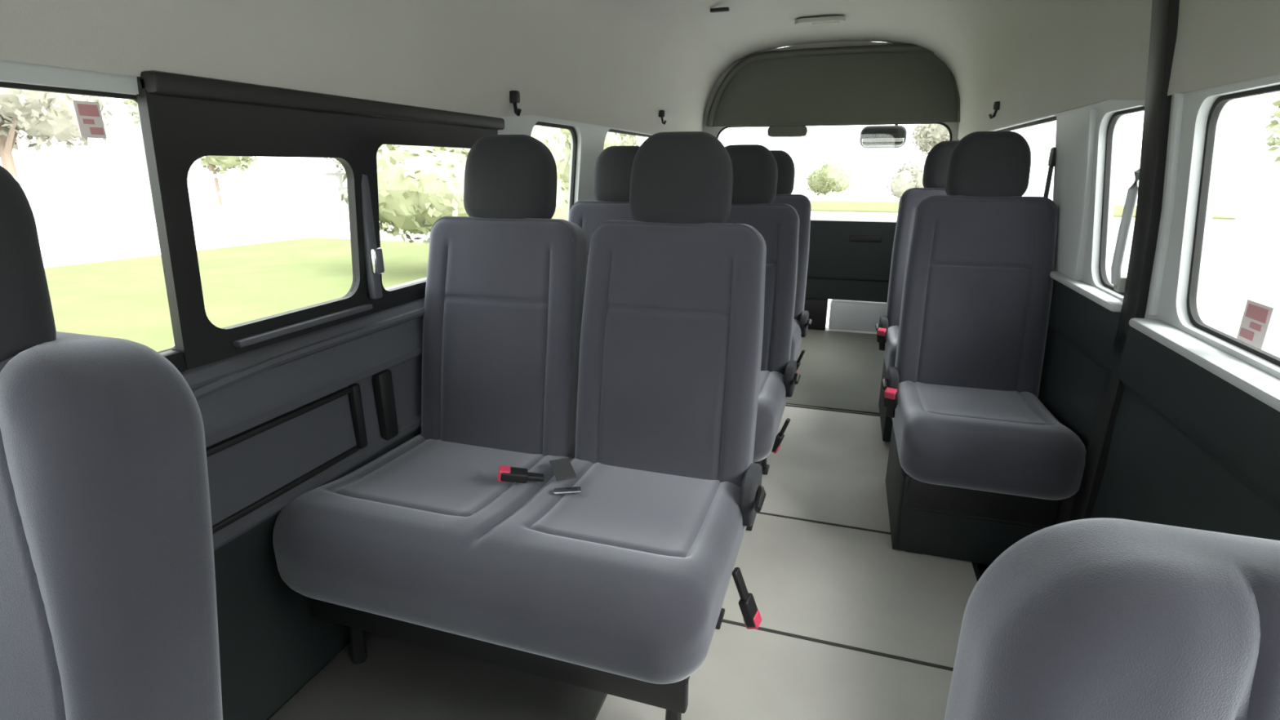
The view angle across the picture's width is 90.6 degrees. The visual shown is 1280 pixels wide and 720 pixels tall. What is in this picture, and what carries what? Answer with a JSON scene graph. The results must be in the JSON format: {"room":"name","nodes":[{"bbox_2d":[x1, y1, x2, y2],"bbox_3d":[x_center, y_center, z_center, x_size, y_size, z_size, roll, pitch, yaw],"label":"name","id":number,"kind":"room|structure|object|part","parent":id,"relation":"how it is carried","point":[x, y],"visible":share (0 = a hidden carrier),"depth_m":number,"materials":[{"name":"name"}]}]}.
{"room":"vehicle interior","nodes":[
{"label":"vehicle interior","id":0,"kind":"room"},
{"bbox_2d":[0,59,653,347],"bbox_3d":[-0.466,-0.520,2.003,0.094,0.535,5.550,5,18,17],"label":"wall","id":1,"kind":"structure","parent":0,"point":[590,137],"depth_m":1.70,"materials":[{"name":"grey plastic"}]},
{"bbox_2d":[0,81,175,353],"bbox_3d":[-1.025,-0.004,0.365,0.051,0.416,1.527,5,18,17],"label":"window","id":2,"kind":"structure","parent":1,"relation":"in","point":[2,84],"depth_m":0.89,"materials":[{"name":"grey rubber"}]},
{"bbox_2d":[71,100,106,138],"bbox_3d":[-0.799,-0.349,0.921,0.003,0.050,0.034,5,18,17],"label":"window sticker","id":3,"kind":"object","parent":2,"relation":"attached to","point":[88,114],"visible":1,"depth_m":0.92,"materials":[{"name":"white paper"}]},
{"bbox_2d":[159,350,186,373],"bbox_3d":[-1.000,0.188,0.476,0.030,0.038,1.350,5,18,17],"label":"trim","id":4,"kind":"structure","parent":1,"relation":"attached to","point":[175,357],"depth_m":1.07,"materials":[{"name":"black plastic"}]},
{"bbox_2d":[205,368,398,534],"bbox_3d":[-0.773,0.236,1.178,0.028,0.180,0.940,5,18,17],"label":"trim","id":5,"kind":"structure","parent":1,"relation":"attached to","point":[382,381],"depth_m":1.45,"materials":[{"name":"black plastic"}]},
{"bbox_2d":[181,297,424,551],"bbox_3d":[-0.476,-0.117,2.129,0.084,0.350,5.550,5,18,17],"label":"side door panel","id":6,"kind":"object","parent":1,"relation":"attached to","point":[241,474],"depth_m":1.33,"materials":[{"name":"grey plastic"}]},
{"bbox_2d":[191,306,425,545],"bbox_3d":[-0.758,0.173,1.187,0.034,0.316,1.200,5,18,17],"label":"trim","id":7,"kind":"structure","parent":1,"relation":"attached to","point":[203,391],"depth_m":1.30,"materials":[{"name":"grey plastic"}]},
{"bbox_2d":[136,70,504,369],"bbox_3d":[-0.603,-0.344,1.500,0.083,0.493,1.048,5,18,17],"label":"window","id":8,"kind":"structure","parent":1,"relation":"in","point":[184,119],"depth_m":1.18,"materials":[{"name":"black plastic"}]},
{"bbox_3d":[-0.693,-0.078,1.333,0.022,0.013,0.355,5,18,17],"label":"sill rail","id":9,"kind":"part","parent":8,"relation":"part of","materials":[{"name":"black plastic"}]},
{"bbox_3d":[-0.580,-0.562,1.425,0.036,0.033,1.048,5,18,17],"label":"head rail","id":10,"kind":"part","parent":8,"relation":"part of","materials":[{"name":"black plastic"}]},
{"bbox_3d":[-0.627,-0.308,1.456,0.022,0.340,0.027,5,18,17],"label":"meeting rail","id":11,"kind":"part","parent":8,"relation":"part of","materials":[{"name":"black metal"}]},
{"bbox_2d":[534,121,577,211],"bbox_3d":[-0.338,-0.650,2.387,0.056,0.451,0.441,5,18,17],"label":"window","id":12,"kind":"structure","parent":1,"relation":"in","point":[571,129],"depth_m":2.53,"materials":[{"name":"grey rubber"}]},
{"bbox_2d":[608,128,650,137],"bbox_3d":[0.018,-0.978,3.441,0.058,0.463,1.381,5,18,17],"label":"window","id":13,"kind":"structure","parent":1,"relation":"in","point":[610,130],"depth_m":3.07,"materials":[{"name":"grey rubber"}]},
{"bbox_2d":[268,327,989,719],"bbox_3d":[0.360,0.550,2.051,1.800,0.050,5.550,5,18,17],"label":"floor","id":14,"kind":"structure","parent":0,"point":[847,586],"depth_m":1.66,"materials":[{"name":"plastic"}]},
{"bbox_2d":[0,165,222,719],"bbox_3d":[-0.788,0.398,0.547,0.400,1.119,0.742,5,18,17],"label":"seat","id":15,"kind":"object","parent":14,"relation":"on","point":[108,605],"visible":1,"depth_m":0.66,"materials":[{"name":"grey fabric"}]},
{"bbox_2d":[213,426,421,719],"bbox_3d":[-0.476,0.268,2.247,0.070,0.455,5.550,5,18,17],"label":"wall panel","id":16,"kind":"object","parent":14,"relation":"on","point":[272,642],"depth_m":1.29,"materials":[{"name":"black plastic"}]},
{"bbox_2d":[269,631,607,719],"bbox_3d":[-0.475,0.786,1.169,0.640,0.012,0.840,5,18,17],"label":"floor mat","id":17,"kind":"object","parent":14,"relation":"on","point":[397,679],"visible":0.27,"depth_m":1.37,"materials":[{"name":"rubber"}]},
{"bbox_2d":[272,131,766,719],"bbox_3d":[-0.202,0.105,1.407,0.996,1.177,0.780,5,18,17],"label":"seat","id":18,"kind":"object","parent":14,"relation":"on","point":[574,501],"visible":1,"depth_m":1.44,"materials":[{"name":"grey fabric"}]},
{"bbox_3d":[-0.647,0.590,1.432,0.050,0.236,0.072,5,18,17],"label":"leg","id":19,"kind":"part","parent":18,"relation":"part of","materials":[{"name":"black metal"}]},
{"bbox_3d":[-0.305,0.556,1.260,0.826,0.124,0.047,5,18,17],"label":"rail","id":20,"kind":"part","parent":18,"relation":"part of","materials":[{"name":"black metal"}]},
{"bbox_3d":[-0.359,-0.051,1.669,0.436,0.630,0.229,5,18,17],"label":"backrest","id":21,"kind":"part","parent":18,"relation":"part of","materials":[{"name":"grey fabric"}]},
{"bbox_2d":[272,433,746,684],"bbox_3d":[-0.265,0.366,1.393,0.931,0.185,0.570,5,18,17],"label":"seat cushion","id":22,"kind":"object","parent":18,"relation":"on","point":[612,559],"depth_m":1.21,"materials":[{"name":"grey fabric"}]},
{"bbox_3d":[0.071,-0.011,1.536,0.436,0.630,0.229,5,18,17],"label":"backrest","id":23,"kind":"part","parent":18,"relation":"part of","materials":[{"name":"grey fabric"}]},
{"bbox_3d":[0.063,0.656,1.213,0.050,0.236,0.072,5,18,17],"label":"leg","id":24,"kind":"part","parent":18,"relation":"part of","materials":[{"name":"black metal"}]},
{"bbox_3d":[0.179,0.550,1.557,0.050,0.239,0.112,5,18,17],"label":"leg","id":25,"kind":"part","parent":18,"relation":"part of","materials":[{"name":"black metal"}]},
{"bbox_3d":[0.266,0.303,1.394,0.022,0.034,0.114,4,17,12],"label":"recliner lever","id":26,"kind":"part","parent":18,"relation":"part of","materials":[{"name":"black plastic"}]},
{"bbox_2d":[568,144,800,530],"bbox_3d":[0.065,-0.136,2.199,0.975,1.175,0.779,5,18,17],"label":"seat","id":27,"kind":"object","parent":14,"relation":"on","point":[754,166],"visible":0.27,"depth_m":2.23,"materials":[{"name":"grey fabric"}]},
{"bbox_3d":[-0.083,-0.291,2.458,0.436,0.628,0.228,5,18,17],"label":"backrest","id":28,"kind":"part","parent":27,"relation":"part of","materials":[{"name":"grey fabric"}]},
{"bbox_3d":[0.339,0.415,2.002,0.050,0.236,0.072,5,18,17],"label":"leg","id":29,"kind":"part","parent":27,"relation":"part of","materials":[{"name":"black metal"}]},
{"bbox_3d":[0.347,-0.250,2.325,0.436,0.628,0.228,5,18,17],"label":"backrest","id":30,"kind":"part","parent":27,"relation":"part of","materials":[{"name":"grey fabric"}]},
{"bbox_3d":[0.455,0.309,2.346,0.050,0.239,0.112,5,18,17],"label":"leg","id":31,"kind":"part","parent":27,"relation":"part of","materials":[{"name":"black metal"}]},
{"bbox_2d":[752,370,787,462],"bbox_3d":[0.012,0.125,2.182,0.931,0.185,0.570,5,18,17],"label":"seat cushion","id":32,"kind":"object","parent":27,"relation":"on","point":[773,384],"depth_m":1.91,"materials":[{"name":"grey fabric"}]},
{"bbox_3d":[0.542,0.062,2.183,0.022,0.034,0.114,4,17,12],"label":"recliner lever","id":33,"kind":"part","parent":27,"relation":"part of","materials":[{"name":"black plastic"}]},
{"bbox_2d":[769,150,812,373],"bbox_3d":[0.316,-0.373,2.976,0.975,1.175,0.779,5,18,17],"label":"seat","id":34,"kind":"object","parent":14,"relation":"on","point":[801,203],"visible":0.11,"depth_m":2.98,"materials":[{"name":"grey fabric"}]},
{"bbox_3d":[0.598,-0.487,3.102,0.436,0.628,0.228,5,18,17],"label":"backrest","id":35,"kind":"part","parent":34,"relation":"part of","materials":[{"name":"grey fabric"}]},
{"bbox_2d":[790,318,802,360],"bbox_3d":[0.263,-0.112,2.958,0.931,0.185,0.570,5,18,17],"label":"seat cushion","id":36,"kind":"object","parent":34,"relation":"on","point":[797,336],"depth_m":2.83,"materials":[{"name":"grey fabric"}]},
{"bbox_3d":[0.793,-0.175,2.960,0.022,0.034,0.114,4,17,12],"label":"recliner lever","id":37,"kind":"part","parent":34,"relation":"part of","materials":[{"name":"black plastic"}]},
{"bbox_2d":[804,297,828,330],"bbox_3d":[1.197,-0.335,4.498,1.720,0.215,0.130,5,18,17],"label":"trim","id":38,"kind":"structure","parent":14,"relation":"on","point":[817,308],"depth_m":4.42,"materials":[{"name":"black plastic"}]},
{"bbox_2d":[786,328,884,413],"bbox_3d":[0.939,-0.003,3.764,1.700,0.005,1.530,5,18,17],"label":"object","id":39,"kind":"structure","parent":14,"relation":"on","point":[837,370],"depth_m":3.53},
{"bbox_2d":[722,404,953,671],"bbox_3d":[0.455,0.438,2.327,1.720,0.002,1.602,5,18,17],"label":"trim","id":40,"kind":"structure","parent":14,"relation":"on","point":[935,665],"depth_m":1.56,"materials":[{"name":"grey"}]},
{"bbox_2d":[828,299,886,332],"bbox_3d":[1.524,-0.307,4.402,0.395,0.193,0.120,5,18,17],"label":"trim","id":41,"kind":"structure","parent":14,"relation":"on","point":[850,315],"depth_m":4.36,"materials":[{"name":"metal"}]},
{"bbox_2d":[875,140,959,441],"bbox_3d":[1.277,-0.300,2.679,0.488,1.209,0.786,5,18,17],"label":"seat","id":42,"kind":"object","parent":14,"relation":"on","point":[935,165],"visible":0.23,"depth_m":2.83,"materials":[{"name":"grey fabric"}]},
{"bbox_3d":[1.077,-0.148,2.872,0.022,0.034,0.114,7,18,22],"label":"recliner lever","id":43,"kind":"part","parent":42,"relation":"part of","materials":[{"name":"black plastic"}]},
{"bbox_3d":[1.272,0.178,2.751,0.404,0.246,0.450,5,18,17],"label":"skirt panel","id":44,"kind":"part","parent":42,"relation":"part of","materials":[{"name":"black plastic"}]},
{"bbox_2d":[882,325,898,371],"bbox_3d":[1.265,-0.018,2.650,0.444,0.185,0.570,5,18,17],"label":"seat cushion","id":45,"kind":"object","parent":42,"relation":"on","point":[890,333],"depth_m":2.69,"materials":[{"name":"grey fabric"}]},
{"bbox_3d":[1.370,-0.432,2.864,0.436,0.662,0.235,5,18,17],"label":"backrest","id":46,"kind":"part","parent":42,"relation":"part of","materials":[{"name":"grey fabric"}]},
{"bbox_2d":[971,562,990,582],"bbox_3d":[0.683,1.119,0.622,0.285,0.297,2.830,5,18,17],"label":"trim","id":47,"kind":"structure","parent":14,"relation":"attached to","point":[979,572],"depth_m":1.84,"materials":[{"name":"black plastic"}]},
{"bbox_2d":[881,130,1086,564],"bbox_3d":[1.021,-0.072,1.933,0.488,1.209,0.786,5,18,17],"label":"seat","id":48,"kind":"object","parent":14,"relation":"on","point":[978,465],"visible":1,"depth_m":2.01,"materials":[{"name":"grey fabric"}]},
{"bbox_3d":[0.821,0.079,2.127,0.022,0.034,0.114,7,18,22],"label":"recliner lever","id":49,"kind":"part","parent":48,"relation":"part of","materials":[{"name":"black plastic"}]},
{"bbox_3d":[1.016,0.405,2.006,0.404,0.246,0.450,5,18,17],"label":"skirt panel","id":50,"kind":"part","parent":48,"relation":"part of","materials":[{"name":"black plastic"}]},
{"bbox_3d":[1.113,-0.205,2.119,0.436,0.662,0.235,5,18,17],"label":"backrest","id":51,"kind":"part","parent":48,"relation":"part of","materials":[{"name":"grey fabric"}]},
{"bbox_3d":[0.951,0.399,1.777,0.374,0.124,0.047,5,18,17],"label":"rail","id":52,"kind":"part","parent":48,"relation":"part of","materials":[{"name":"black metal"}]},
{"bbox_2d":[892,381,1086,500],"bbox_3d":[1.008,0.210,1.905,0.444,0.185,0.570,5,18,17],"label":"seat cushion","id":53,"kind":"object","parent":48,"relation":"on","point":[991,438],"depth_m":1.70,"materials":[{"name":"grey fabric"}]},
{"bbox_2d":[944,517,1279,719],"bbox_3d":[0.415,0.534,0.232,0.516,1.043,0.759,5,18,17],"label":"seat","id":54,"kind":"object","parent":14,"relation":"on","point":[1101,618],"visible":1,"depth_m":0.42,"materials":[{"name":"grey fabric"}]},
{"bbox_2d":[0,0,1279,138],"bbox_3d":[0.363,-0.976,1.595,1.724,0.680,5.570,5,18,17],"label":"ceiling","id":55,"kind":"structure","parent":0,"point":[615,64],"depth_m":1.76,"materials":[{"name":"white plastic"}]},
{"bbox_2d":[509,90,521,115],"bbox_3d":[-0.378,-0.787,1.945,0.030,0.076,0.061,-16,23,-41],"label":"coat hook","id":56,"kind":"object","parent":55,"relation":"attached to","point":[514,95],"visible":1,"depth_m":1.94,"materials":[{"name":"black plastic"}]},
{"bbox_2d":[658,110,666,124],"bbox_3d":[0.126,-1.301,3.398,0.030,0.076,0.061,-16,23,-41],"label":"coat hook","id":57,"kind":"object","parent":55,"relation":"attached to","point":[661,113],"visible":1,"depth_m":3.39,"materials":[{"name":"black plastic"}]},
{"bbox_2d":[710,7,728,13],"bbox_3d":[0.371,-1.635,2.957,0.088,0.016,0.024,5,18,17],"label":"ceiling vent","id":58,"kind":"object","parent":55,"relation":"in","point":[717,9],"visible":1,"depth_m":2.95,"materials":[{"name":"black plastic"}]},
{"bbox_2d":[795,15,845,26],"bbox_3d":[0.954,-1.795,3.360,0.260,0.029,0.100,5,18,17],"label":"recessed light","id":59,"kind":"object","parent":55,"relation":"in","point":[835,20],"visible":1,"depth_m":3.33,"materials":[{"name":"grey plastic"}]},
{"bbox_2d":[988,101,999,119],"bbox_3d":[1.593,-1.123,2.849,0.061,0.076,0.030,-3,17,-10],"label":"coat hook","id":60,"kind":"object","parent":55,"relation":"attached to","point":[997,104],"visible":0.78,"depth_m":2.84,"materials":[{"name":"black plastic"}]},
{"bbox_2d":[702,40,959,140],"bbox_3d":[1.218,-1.491,4.215,1.798,1.150,0.050,5,18,17],"label":"wall","id":61,"kind":"structure","parent":0,"point":[713,131],"depth_m":4.08,"materials":[{"name":"grey plastic"}]},
{"bbox_2d":[706,44,959,127],"bbox_3d":[1.231,-1.757,4.072,1.621,0.459,0.065,5,18,17],"label":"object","id":62,"kind":"structure","parent":61,"relation":"in","point":[891,83],"depth_m":4.07,"materials":[{"name":"grey plastic"}]},
{"bbox_2d":[767,125,807,137],"bbox_3d":[0.983,-1.525,4.224,0.260,0.070,0.060,5,18,17],"label":"lamp","id":63,"kind":"object","parent":62,"relation":"attached to","point":[775,131],"visible":1,"depth_m":4.20,"materials":[{"name":"grey plastic"}]},
{"bbox_2d":[859,124,906,147],"bbox_3d":[1.612,-1.533,4.183,0.290,0.249,0.144,5,18,17],"label":"mirror","id":64,"kind":"object","parent":62,"relation":"attached to","point":[871,136],"visible":1,"depth_m":4.19,"materials":[{"name":"black mirror"}]},
{"bbox_2d":[862,137,903,146],"bbox_3d":[1.609,-1.459,4.197,0.260,0.083,0.043,5,18,17],"label":"mirror glass","id":65,"kind":"object","parent":64,"relation":"attached to","point":[865,141],"depth_m":4.19,"materials":[{"name":"white"}]},
{"bbox_2d":[715,122,951,140],"bbox_3d":[1.246,-1.252,4.268,1.546,0.633,0.012,5,18,17],"label":"window","id":66,"kind":"structure","parent":61,"relation":"in","point":[947,126],"depth_m":4.12,"materials":[{"name":"grey rubber"}]},
{"bbox_2d":[804,219,896,302],"bbox_3d":[1.209,-0.705,4.424,1.660,0.535,0.112,5,18,17],"label":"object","id":67,"kind":"structure","parent":61,"relation":"in","point":[848,260],"depth_m":4.31,"materials":[{"name":"black plastic"}]},
{"bbox_3d":[1.508,-0.812,4.236,0.200,0.040,0.012,5,18,17],"label":"handle","id":68,"kind":"part","parent":67,"relation":"part of","materials":[{"name":"black plastic"}]},
{"bbox_2d":[958,73,1279,378],"bbox_3d":[1.185,-0.365,1.494,0.094,0.535,5.550,5,18,17],"label":"window frame","id":69,"kind":"structure","parent":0,"point":[1172,310],"depth_m":1.29,"materials":[{"name":"grey plastic"}]},
{"bbox_2d":[995,115,1056,131],"bbox_3d":[1.625,-0.794,2.786,0.056,0.433,1.591,5,18,17],"label":"window","id":70,"kind":"structure","parent":69,"relation":"in","point":[1052,118],"depth_m":2.41,"materials":[{"name":"grey rubber"}]},
{"bbox_2d":[1043,146,1056,197],"bbox_3d":[1.332,-0.606,2.052,0.018,0.160,0.044,5,18,17],"label":"belt","id":71,"kind":"object","parent":69,"relation":"hanging from","point":[1051,162],"visible":0.77,"depth_m":2.04,"materials":[{"name":"black fabric"}]},
{"bbox_2d":[1053,108,1097,279],"bbox_3d":[1.303,-0.499,1.919,0.073,0.465,0.310,5,18,17],"label":"trim","id":72,"kind":"structure","parent":69,"relation":"attached to","point":[1075,135],"depth_m":1.86,"materials":[{"name":"grey plastic"}]},
{"bbox_2d":[1049,271,1123,312],"bbox_3d":[1.237,-0.196,1.756,0.050,0.020,0.535,5,18,17],"label":"trim","id":73,"kind":"structure","parent":69,"relation":"attached to","point":[1111,303],"depth_m":1.68,"materials":[{"name":"grey plastic"}]},
{"bbox_2d":[1098,106,1144,295],"bbox_3d":[1.224,-0.396,1.597,0.055,0.446,0.329,5,18,17],"label":"window","id":74,"kind":"structure","parent":69,"relation":"in","point":[1117,115],"depth_m":1.72,"materials":[{"name":"grey rubber"}]},
{"bbox_2d":[1068,0,1179,521],"bbox_3d":[0.985,-0.149,1.516,0.379,2.000,0.077,5,18,17],"label":"trim","id":75,"kind":"structure","parent":69,"relation":"attached to","point":[1165,13],"depth_m":1.40,"materials":[{"name":"black plastic"}]},
{"bbox_2d":[1111,168,1139,292],"bbox_3d":[1.151,-0.307,1.485,0.044,0.296,0.024,5,18,17],"label":"handle","id":76,"kind":"object","parent":69,"relation":"attached to","point":[1118,282],"visible":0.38,"depth_m":1.49,"materials":[{"name":"grey plastic"}]},
{"bbox_2d":[1037,279,1279,540],"bbox_3d":[1.192,0.370,1.716,0.090,1.050,5.550,5,18,17],"label":"side wall panel","id":77,"kind":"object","parent":69,"relation":"attached to","point":[1189,447],"depth_m":1.29,"materials":[{"name":"black plastic"}]},
{"bbox_2d":[1147,93,1184,315],"bbox_3d":[1.108,-0.318,1.331,0.066,0.450,0.020,5,18,17],"label":"trim","id":78,"kind":"structure","parent":69,"relation":"attached to","point":[1178,101],"depth_m":1.32,"materials":[{"name":"grey plastic"}]},
{"bbox_2d":[1128,317,1279,412],"bbox_3d":[0.870,0.129,0.691,0.065,0.020,1.520,5,18,17],"label":"trim","id":79,"kind":"structure","parent":69,"relation":"attached to","point":[1255,382],"depth_m":1.09,"materials":[{"name":"grey plastic"}]},
{"bbox_2d":[1186,84,1279,366],"bbox_3d":[0.760,0.027,0.219,0.054,0.431,2.297,5,18,17],"label":"window","id":80,"kind":"structure","parent":69,"relation":"in","point":[1216,108],"depth_m":1.23,"materials":[{"name":"grey rubber"}]},
{"bbox_2d":[1236,299,1275,349],"bbox_3d":[1.042,-0.061,1.075,0.003,0.070,0.075,5,18,17],"label":"window sticker","id":81,"kind":"object","parent":80,"relation":"attached to","point":[1256,318],"visible":1,"depth_m":1.07,"materials":[{"name":"white paper"}]},
{"label":"outside","id":82,"kind":"structure","parent":0,"visible":0},
{"bbox_2d":[19,176,1279,357],"bbox_3d":[9.199,-6.735,27.800,180.000,0.050,180.000,5,18,17],"label":"sky","id":83,"kind":"structure","parent":82,"point":[1243,260],"depth_m":19.59,"materials":[{"name":"concrete"}]},
{"bbox_2d":[0,87,115,185],"bbox_3d":[-18.711,-7.260,18.485,5.447,6.413,4.193,-11,20,-31],"label":"tree","id":84,"kind":"object","parent":83,"relation":"on","point":[43,116],"visible":0.32,"depth_m":18.58,"materials":[{"name":"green plant"}]},
{"bbox_2d":[13,170,347,223],"bbox_3d":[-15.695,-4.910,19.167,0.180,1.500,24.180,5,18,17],"label":"fence","id":85,"kind":"object","parent":83,"relation":"on","point":[117,178],"visible":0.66,"depth_m":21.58,"materials":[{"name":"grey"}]},
{"bbox_3d":[-15.695,-4.910,19.167,0.180,1.500,0.180,5,18,17],"label":"post","id":86,"kind":"part","parent":85,"relation":"part of","materials":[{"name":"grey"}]},
{"bbox_3d":[-15.695,-5.197,19.079,0.100,0.700,24.000,5,18,17],"label":"rail","id":87,"kind":"part","parent":85,"relation":"part of","materials":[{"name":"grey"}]},
{"bbox_3d":[-14.775,-5.744,21.898,0.180,1.500,0.180,5,18,17],"label":"post","id":88,"kind":"part","parent":85,"relation":"part of","materials":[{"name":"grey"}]},
{"bbox_3d":[-13.855,-6.577,24.629,0.180,1.500,0.180,5,18,17],"label":"post","id":89,"kind":"part","parent":85,"relation":"part of","materials":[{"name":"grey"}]},
{"bbox_3d":[-12.935,-7.411,27.360,0.180,1.500,0.180,5,18,17],"label":"post","id":90,"kind":"part","parent":85,"relation":"part of","materials":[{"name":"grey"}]},
{"bbox_2d":[123,99,257,204],"bbox_3d":[-19.242,-9.895,27.702,5.043,6.072,4.665,14,22,38],"label":"tree","id":91,"kind":"object","parent":83,"relation":"on","point":[224,162],"visible":0.02,"depth_m":27.39,"materials":[{"name":"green plant"}]},
{"bbox_2d":[44,237,429,351],"bbox_3d":[-7.287,0.251,4.728,11.400,0.050,20.000,5,18,17],"label":"lawn","id":92,"kind":"structure","parent":83,"relation":"on","point":[126,299],"depth_m":8.96,"materials":[{"name":"green plant"}]},
{"bbox_2d":[340,144,471,244],"bbox_3d":[-3.063,-2.454,9.413,2.884,1.882,2.119,5,18,17],"label":"tree","id":93,"kind":"object","parent":92,"relation":"on","point":[418,186],"visible":0.59,"depth_m":8.65,"materials":[{"name":"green plant"}]},
{"bbox_2d":[530,124,630,220],"bbox_3d":[-1.425,-3.125,11.165,2.745,2.523,1.875,-3,17,-11],"label":"shrub","id":94,"kind":"object","parent":92,"relation":"on","point":[554,139],"visible":0.14,"depth_m":10.70,"materials":[{"name":"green plant"}]},
{"bbox_2d":[323,157,344,171],"bbox_3d":[-11.647,-9.525,27.567,4.899,5.444,4.954,-16,23,-41],"label":"tree","id":95,"kind":"object","parent":83,"relation":"on","point":[338,162],"visible":0.02,"depth_m":26.23,"materials":[{"name":"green plant"}]},
{"bbox_2d":[560,128,640,146],"bbox_3d":[-2.178,-10.851,30.517,5.644,6.256,5.028,5,18,17],"label":"tree","id":96,"kind":"object","parent":83,"relation":"on","point":[630,139],"visible":0.02,"depth_m":29.83,"materials":[{"name":"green plant"}]},
{"bbox_2d":[805,156,855,195],"bbox_3d":[10.438,-10.056,34.821,2.730,2.114,2.714,5,18,17],"label":"shrub","id":97,"kind":"object","parent":83,"relation":"on","point":[832,175],"visible":1,"depth_m":34.58,"materials":[{"name":"green plant"}]},
{"bbox_2d":[885,160,924,198],"bbox_3d":[14.083,-9.343,32.986,2.396,2.121,2.308,5,18,17],"label":"shrub","id":98,"kind":"object","parent":83,"relation":"on","point":[909,175],"visible":0.69,"depth_m":32.39,"materials":[{"name":"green plant"}]},
{"bbox_2d":[911,124,949,155],"bbox_3d":[17.671,-12.133,36.160,4.107,5.417,4.440,5,18,17],"label":"tree","id":99,"kind":"object","parent":83,"relation":"on","point":[926,136],"visible":0.26,"depth_m":35.53,"materials":[{"name":"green plant"}]},
{"bbox_2d":[809,200,1235,219],"bbox_3d":[10.950,-6.470,26.742,20.000,0.050,7.000,5,18,17],"label":"lawn","id":100,"kind":"structure","parent":83,"relation":"on","point":[816,206],"depth_m":25.71,"materials":[{"name":"green plant"}]},
{"bbox_2d":[1264,91,1279,162],"bbox_3d":[16.986,-5.418,14.956,4.086,4.954,4.403,5,18,17],"label":"tree","id":101,"kind":"object","parent":83,"relation":"on","point":[1274,123],"visible":0.99,"depth_m":15.91,"materials":[{"name":"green plant"}]}
]}

